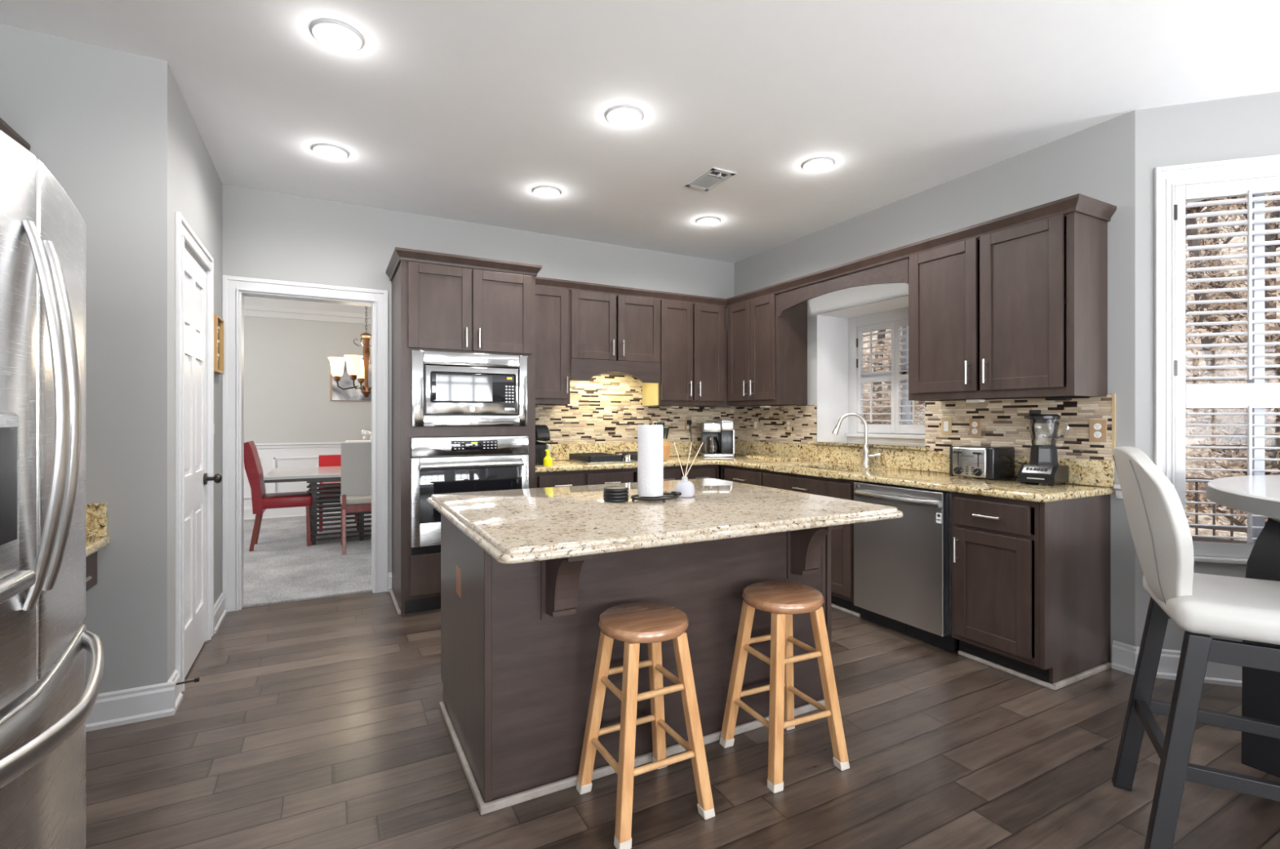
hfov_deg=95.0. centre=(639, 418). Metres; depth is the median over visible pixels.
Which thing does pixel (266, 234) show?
wall
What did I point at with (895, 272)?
arched valance
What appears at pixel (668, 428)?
knife
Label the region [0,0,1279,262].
ceiling
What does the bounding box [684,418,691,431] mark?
wall outlet
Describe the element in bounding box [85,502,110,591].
cabinet
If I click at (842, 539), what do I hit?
base cabinet
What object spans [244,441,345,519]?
trim
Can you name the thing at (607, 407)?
tile backsplash
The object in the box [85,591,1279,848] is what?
floor
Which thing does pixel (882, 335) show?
bare tree
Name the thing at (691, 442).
reed
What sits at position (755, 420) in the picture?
light switch
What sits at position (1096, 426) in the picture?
receptacle
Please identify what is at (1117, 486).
trim
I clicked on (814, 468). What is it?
sink
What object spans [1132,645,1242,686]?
baseboard
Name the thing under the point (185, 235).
trim
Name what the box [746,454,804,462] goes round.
board
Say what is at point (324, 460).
dining chair
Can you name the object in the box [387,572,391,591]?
baseboard
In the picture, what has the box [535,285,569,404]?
upper cabinet
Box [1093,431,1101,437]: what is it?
receptacle
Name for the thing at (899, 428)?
window shutter
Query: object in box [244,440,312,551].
dining chair
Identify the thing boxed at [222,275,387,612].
trim
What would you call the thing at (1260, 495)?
round table
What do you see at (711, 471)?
base cabinet
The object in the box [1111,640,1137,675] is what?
baseboard
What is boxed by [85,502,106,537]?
backsplash
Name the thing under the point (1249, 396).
window shutter
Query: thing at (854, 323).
trim
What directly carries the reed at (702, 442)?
in the jar at (685, 486)
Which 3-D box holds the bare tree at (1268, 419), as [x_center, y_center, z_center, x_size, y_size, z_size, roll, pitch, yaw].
[7.232,0.083,6.751,2.060,4.093,2.124,0,0,-36]
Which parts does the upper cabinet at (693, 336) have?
panel, door, handle, handle, door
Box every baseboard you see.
[85,680,175,731]
[167,592,226,711]
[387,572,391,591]
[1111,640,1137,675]
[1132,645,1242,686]
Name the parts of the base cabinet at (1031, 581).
handle, handle, drawer, door, shoe molding, corner post, panel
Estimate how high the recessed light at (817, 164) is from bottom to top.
0.022 m
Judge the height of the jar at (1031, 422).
0.145 m
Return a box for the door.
[184,247,222,677]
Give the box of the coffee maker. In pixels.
[686,420,733,457]
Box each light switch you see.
[753,418,758,431]
[941,417,951,435]
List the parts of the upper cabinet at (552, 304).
handle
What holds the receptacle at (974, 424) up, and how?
attached to the wall outlet at (975, 424)
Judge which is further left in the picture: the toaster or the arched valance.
the arched valance
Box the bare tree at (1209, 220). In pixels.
[1185,199,1271,303]
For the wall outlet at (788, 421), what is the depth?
5.06 m
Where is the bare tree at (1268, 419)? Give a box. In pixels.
[1185,271,1279,533]
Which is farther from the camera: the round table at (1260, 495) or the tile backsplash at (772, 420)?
the tile backsplash at (772, 420)
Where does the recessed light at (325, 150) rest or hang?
in the ceiling
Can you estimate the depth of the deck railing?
5.82 m
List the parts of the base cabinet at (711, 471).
drawer, drawer, handle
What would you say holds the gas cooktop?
in the countertop at (1011, 488)
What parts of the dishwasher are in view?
handle, toe panel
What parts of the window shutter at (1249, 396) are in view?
tilt rod, tilt rod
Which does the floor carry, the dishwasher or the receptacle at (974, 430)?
the dishwasher
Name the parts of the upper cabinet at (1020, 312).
door, handle, handle, door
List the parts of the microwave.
door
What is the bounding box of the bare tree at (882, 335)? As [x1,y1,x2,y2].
[866,328,902,412]
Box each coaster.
[603,486,628,492]
[603,490,628,495]
[603,494,628,498]
[603,497,628,502]
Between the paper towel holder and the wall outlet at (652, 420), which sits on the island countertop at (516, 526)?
the paper towel holder
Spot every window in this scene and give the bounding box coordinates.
[860,325,924,435]
[1247,194,1264,543]
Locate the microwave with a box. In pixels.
[411,350,527,426]
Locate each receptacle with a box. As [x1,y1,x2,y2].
[972,422,977,426]
[972,428,977,434]
[1093,423,1101,429]
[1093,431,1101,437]
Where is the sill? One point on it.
(846, 443)
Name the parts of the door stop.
rod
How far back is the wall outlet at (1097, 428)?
3.03 m
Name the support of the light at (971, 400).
attached to the upper cabinet at (1020, 312)
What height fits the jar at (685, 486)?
0.088 m
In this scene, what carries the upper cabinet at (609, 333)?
attached to the wall at (266, 234)
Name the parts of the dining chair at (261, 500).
leg, backrest, leg, seat, leg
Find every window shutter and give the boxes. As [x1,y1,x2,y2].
[856,320,894,433]
[894,318,924,434]
[1173,176,1279,558]
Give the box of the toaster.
[949,444,1026,479]
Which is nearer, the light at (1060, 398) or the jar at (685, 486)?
the jar at (685, 486)
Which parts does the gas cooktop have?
knob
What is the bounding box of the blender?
[1017,409,1070,486]
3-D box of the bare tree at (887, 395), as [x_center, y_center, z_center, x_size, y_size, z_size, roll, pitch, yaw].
[4.487,-0.628,10.687,2.924,5.549,2.589,0,0,44]
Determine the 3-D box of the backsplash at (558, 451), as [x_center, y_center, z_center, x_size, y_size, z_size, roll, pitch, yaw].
[-0.063,0.284,5.228,2.210,0.133,0.021,0,0,-28]
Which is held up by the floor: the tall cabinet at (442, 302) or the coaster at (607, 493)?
the tall cabinet at (442, 302)
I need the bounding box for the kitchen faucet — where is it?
[832,412,880,466]
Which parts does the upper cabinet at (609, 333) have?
door, handle, handle, door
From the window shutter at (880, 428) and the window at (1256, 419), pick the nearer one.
the window at (1256, 419)
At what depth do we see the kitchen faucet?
4.25 m
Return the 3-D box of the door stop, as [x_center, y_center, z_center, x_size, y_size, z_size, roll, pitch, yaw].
[-2.004,1.167,2.598,0.085,0.019,0.018,0,0,-28]
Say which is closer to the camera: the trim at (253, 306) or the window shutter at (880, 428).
the window shutter at (880, 428)
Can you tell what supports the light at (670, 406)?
attached to the upper cabinet at (693, 336)
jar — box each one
[674,476,694,497]
[1027,419,1070,445]
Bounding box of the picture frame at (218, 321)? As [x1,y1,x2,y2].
[213,314,223,374]
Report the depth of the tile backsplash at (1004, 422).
3.36 m
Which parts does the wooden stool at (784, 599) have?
leg, leg, seat, leg, leg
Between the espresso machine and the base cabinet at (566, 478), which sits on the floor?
the base cabinet at (566, 478)
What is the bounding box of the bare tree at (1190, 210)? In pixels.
[1185,195,1247,383]
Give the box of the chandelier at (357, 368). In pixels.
[328,306,371,397]
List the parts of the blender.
control plate, lid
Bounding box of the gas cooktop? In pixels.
[564,451,666,464]
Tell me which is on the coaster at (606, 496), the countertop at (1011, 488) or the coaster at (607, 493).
the coaster at (607, 493)
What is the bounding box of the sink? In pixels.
[813,467,852,472]
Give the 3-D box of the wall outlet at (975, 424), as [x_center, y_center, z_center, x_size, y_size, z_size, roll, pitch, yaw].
[2.061,0.060,3.608,0.010,0.116,0.072,0,0,-28]
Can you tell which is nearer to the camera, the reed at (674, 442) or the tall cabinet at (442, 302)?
the reed at (674, 442)
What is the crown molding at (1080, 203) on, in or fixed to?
attached to the upper cabinet at (1020, 312)
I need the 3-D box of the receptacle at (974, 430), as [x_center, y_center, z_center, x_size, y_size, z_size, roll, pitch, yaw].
[2.058,0.081,3.607,0.003,0.033,0.033,0,0,-28]
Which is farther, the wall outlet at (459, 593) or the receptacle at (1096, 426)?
the receptacle at (1096, 426)
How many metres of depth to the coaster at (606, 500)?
2.44 m
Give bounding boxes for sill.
[810,440,928,450]
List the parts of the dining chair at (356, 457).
leg, leg, post, seat, backrest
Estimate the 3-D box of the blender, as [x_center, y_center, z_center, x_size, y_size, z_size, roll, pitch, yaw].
[2.159,0.153,3.113,0.196,0.395,0.205,0,0,-36]
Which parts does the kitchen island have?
panel, corner post, shoe molding, corner post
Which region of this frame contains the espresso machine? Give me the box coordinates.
[535,424,551,465]
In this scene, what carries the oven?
on the tall cabinet at (442, 302)
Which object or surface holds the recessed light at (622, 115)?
in the ceiling
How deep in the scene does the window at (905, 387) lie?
4.56 m
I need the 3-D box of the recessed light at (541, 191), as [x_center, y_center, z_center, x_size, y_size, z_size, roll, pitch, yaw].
[-0.628,-1.514,3.943,0.188,0.022,0.188,0,0,-28]
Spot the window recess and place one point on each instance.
(832, 326)
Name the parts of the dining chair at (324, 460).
leg, seat, backrest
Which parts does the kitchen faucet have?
spout, handle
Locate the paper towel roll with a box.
[637,424,663,496]
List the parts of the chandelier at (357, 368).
lamp shade, arm, lamp shade, arm, lamp shade, chain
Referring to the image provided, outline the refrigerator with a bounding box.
[0,129,104,848]
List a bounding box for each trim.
[175,211,213,693]
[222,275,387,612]
[244,296,371,324]
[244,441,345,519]
[844,306,924,444]
[1113,484,1123,499]
[1153,155,1279,577]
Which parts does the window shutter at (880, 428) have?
tilt rod, tilt rod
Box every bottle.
[543,448,552,466]
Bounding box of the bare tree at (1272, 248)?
[1185,192,1279,475]
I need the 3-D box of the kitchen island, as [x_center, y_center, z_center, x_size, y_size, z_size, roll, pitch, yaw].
[0.018,0.828,2.542,1.564,0.875,1.100,0,0,-28]
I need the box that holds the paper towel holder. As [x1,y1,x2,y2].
[631,422,681,502]
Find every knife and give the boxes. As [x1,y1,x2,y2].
[663,427,666,441]
[665,427,669,441]
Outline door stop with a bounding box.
[176,677,199,684]
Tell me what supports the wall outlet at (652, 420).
attached to the tile backsplash at (607, 407)
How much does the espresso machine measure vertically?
0.300 m
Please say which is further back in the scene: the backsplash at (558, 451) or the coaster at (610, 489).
the backsplash at (558, 451)
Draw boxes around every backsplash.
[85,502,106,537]
[535,373,733,444]
[546,440,701,460]
[733,404,817,444]
[733,440,1114,487]
[924,393,1115,461]
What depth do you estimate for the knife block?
5.01 m
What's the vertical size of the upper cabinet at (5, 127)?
0.938 m
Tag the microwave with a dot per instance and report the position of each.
(442, 395)
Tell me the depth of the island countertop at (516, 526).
2.11 m
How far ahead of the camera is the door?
3.04 m
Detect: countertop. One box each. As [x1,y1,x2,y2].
[426,478,903,564]
[535,453,1115,502]
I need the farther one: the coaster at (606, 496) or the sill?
the sill
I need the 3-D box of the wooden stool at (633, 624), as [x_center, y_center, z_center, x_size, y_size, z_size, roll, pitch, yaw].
[0.011,0.957,1.932,0.340,0.617,0.340,0,0,-28]
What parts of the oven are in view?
control panel, handle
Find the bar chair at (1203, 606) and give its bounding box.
[1111,445,1279,848]
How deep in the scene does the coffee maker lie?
5.25 m
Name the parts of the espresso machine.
water tank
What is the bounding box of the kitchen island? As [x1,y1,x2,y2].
[439,514,842,814]
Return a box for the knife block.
[663,436,670,459]
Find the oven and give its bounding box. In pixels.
[410,435,528,555]
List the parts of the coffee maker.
cord, carafe handle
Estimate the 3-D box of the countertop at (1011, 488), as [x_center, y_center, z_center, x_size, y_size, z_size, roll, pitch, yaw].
[0.684,0.370,3.849,2.232,0.038,3.160,0,0,-28]
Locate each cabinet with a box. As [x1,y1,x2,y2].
[0,117,30,150]
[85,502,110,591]
[386,247,542,616]
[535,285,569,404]
[535,470,584,488]
[569,289,660,382]
[641,299,726,406]
[663,464,719,480]
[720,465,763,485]
[727,293,807,406]
[762,469,861,617]
[908,211,1107,400]
[951,492,1111,689]
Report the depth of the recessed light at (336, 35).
2.32 m
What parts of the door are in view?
knob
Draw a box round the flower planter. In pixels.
[345,430,371,443]
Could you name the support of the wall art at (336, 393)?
attached to the wall at (286, 362)
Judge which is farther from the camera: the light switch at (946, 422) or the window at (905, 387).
the window at (905, 387)
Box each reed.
[674,442,684,477]
[684,442,692,476]
[684,442,702,477]
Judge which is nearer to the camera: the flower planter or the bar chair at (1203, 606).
the bar chair at (1203, 606)
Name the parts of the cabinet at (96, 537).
handle, drawer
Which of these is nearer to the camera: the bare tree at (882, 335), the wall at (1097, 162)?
the wall at (1097, 162)
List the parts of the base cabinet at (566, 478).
handle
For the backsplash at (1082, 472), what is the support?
attached to the wall at (1097, 162)
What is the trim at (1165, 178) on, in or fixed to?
attached to the wall at (1247, 126)
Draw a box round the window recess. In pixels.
[817,295,908,441]
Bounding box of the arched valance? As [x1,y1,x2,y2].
[777,257,908,316]
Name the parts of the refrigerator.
door, freezer drawer, handle, handle, door, handle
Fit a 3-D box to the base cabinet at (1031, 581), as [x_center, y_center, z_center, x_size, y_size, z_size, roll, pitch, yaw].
[2.010,0.828,3.035,0.653,0.875,0.478,0,0,-28]
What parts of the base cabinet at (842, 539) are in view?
handle, drawer, door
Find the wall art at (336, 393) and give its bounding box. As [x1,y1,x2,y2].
[329,360,371,400]
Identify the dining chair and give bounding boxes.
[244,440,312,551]
[318,454,357,532]
[340,442,371,555]
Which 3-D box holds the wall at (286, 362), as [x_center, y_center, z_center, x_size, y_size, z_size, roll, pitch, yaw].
[-2.971,-0.130,6.108,6.140,2.790,4.065,0,0,-28]
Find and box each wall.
[0,23,131,693]
[131,53,222,688]
[222,184,733,572]
[244,315,371,443]
[733,110,1134,662]
[1134,91,1279,650]
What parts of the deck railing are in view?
rail, rail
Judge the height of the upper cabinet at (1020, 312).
0.915 m
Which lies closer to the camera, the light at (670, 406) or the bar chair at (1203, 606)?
the bar chair at (1203, 606)
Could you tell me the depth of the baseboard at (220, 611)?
3.49 m
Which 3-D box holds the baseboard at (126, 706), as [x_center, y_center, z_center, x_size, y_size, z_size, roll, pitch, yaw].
[-2.376,1.198,2.304,0.873,0.135,0.028,0,0,-28]
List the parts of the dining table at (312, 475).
post, post, post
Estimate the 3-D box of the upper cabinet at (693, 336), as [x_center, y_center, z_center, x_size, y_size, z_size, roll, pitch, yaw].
[0.415,-0.568,5.283,0.708,0.915,0.375,0,0,-28]
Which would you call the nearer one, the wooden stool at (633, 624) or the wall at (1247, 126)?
the wooden stool at (633, 624)
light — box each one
[310,19,363,51]
[311,143,348,159]
[532,186,560,197]
[605,105,643,125]
[669,405,679,408]
[696,216,720,225]
[801,157,834,172]
[965,399,984,402]
[1045,396,1071,400]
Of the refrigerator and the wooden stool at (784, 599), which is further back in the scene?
the wooden stool at (784, 599)
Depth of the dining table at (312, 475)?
5.86 m
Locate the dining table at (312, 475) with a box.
[263,466,371,545]
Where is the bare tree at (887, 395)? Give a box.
[862,339,924,424]
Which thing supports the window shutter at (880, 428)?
attached to the window at (905, 387)
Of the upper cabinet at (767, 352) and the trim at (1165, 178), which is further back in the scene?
the upper cabinet at (767, 352)
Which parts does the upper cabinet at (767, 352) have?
door, handle, handle, door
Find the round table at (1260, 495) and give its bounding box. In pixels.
[1206,475,1279,777]
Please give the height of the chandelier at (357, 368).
1.310 m
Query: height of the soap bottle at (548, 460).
0.121 m
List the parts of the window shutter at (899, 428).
tilt rod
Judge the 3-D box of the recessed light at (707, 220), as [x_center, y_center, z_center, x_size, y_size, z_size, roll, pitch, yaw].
[0.527,-1.514,4.530,0.188,0.022,0.188,0,0,-28]
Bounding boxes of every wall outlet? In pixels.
[456,566,461,597]
[651,418,657,424]
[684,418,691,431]
[786,418,791,432]
[968,418,981,437]
[1088,419,1106,442]
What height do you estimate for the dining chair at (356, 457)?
1.023 m
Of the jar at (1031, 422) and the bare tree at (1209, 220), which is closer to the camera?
the jar at (1031, 422)
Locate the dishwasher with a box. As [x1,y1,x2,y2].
[853,480,955,652]
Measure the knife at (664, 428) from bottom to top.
0.156 m
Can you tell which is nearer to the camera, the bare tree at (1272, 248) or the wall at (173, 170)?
the wall at (173, 170)
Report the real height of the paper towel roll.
0.299 m
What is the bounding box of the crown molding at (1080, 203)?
[535,193,1116,307]
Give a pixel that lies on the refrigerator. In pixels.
(46, 702)
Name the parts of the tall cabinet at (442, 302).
shoe molding, drawer, door, crown, handle, handle, door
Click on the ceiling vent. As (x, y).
(712, 177)
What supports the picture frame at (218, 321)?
attached to the wall at (173, 170)
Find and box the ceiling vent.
[684,166,736,191]
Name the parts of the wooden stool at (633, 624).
leg, leg, seat, leg, leg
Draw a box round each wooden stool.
[576,602,715,848]
[719,581,849,793]
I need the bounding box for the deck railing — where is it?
[1185,477,1268,543]
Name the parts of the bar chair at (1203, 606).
leg, backrest, leg, seat, seat rail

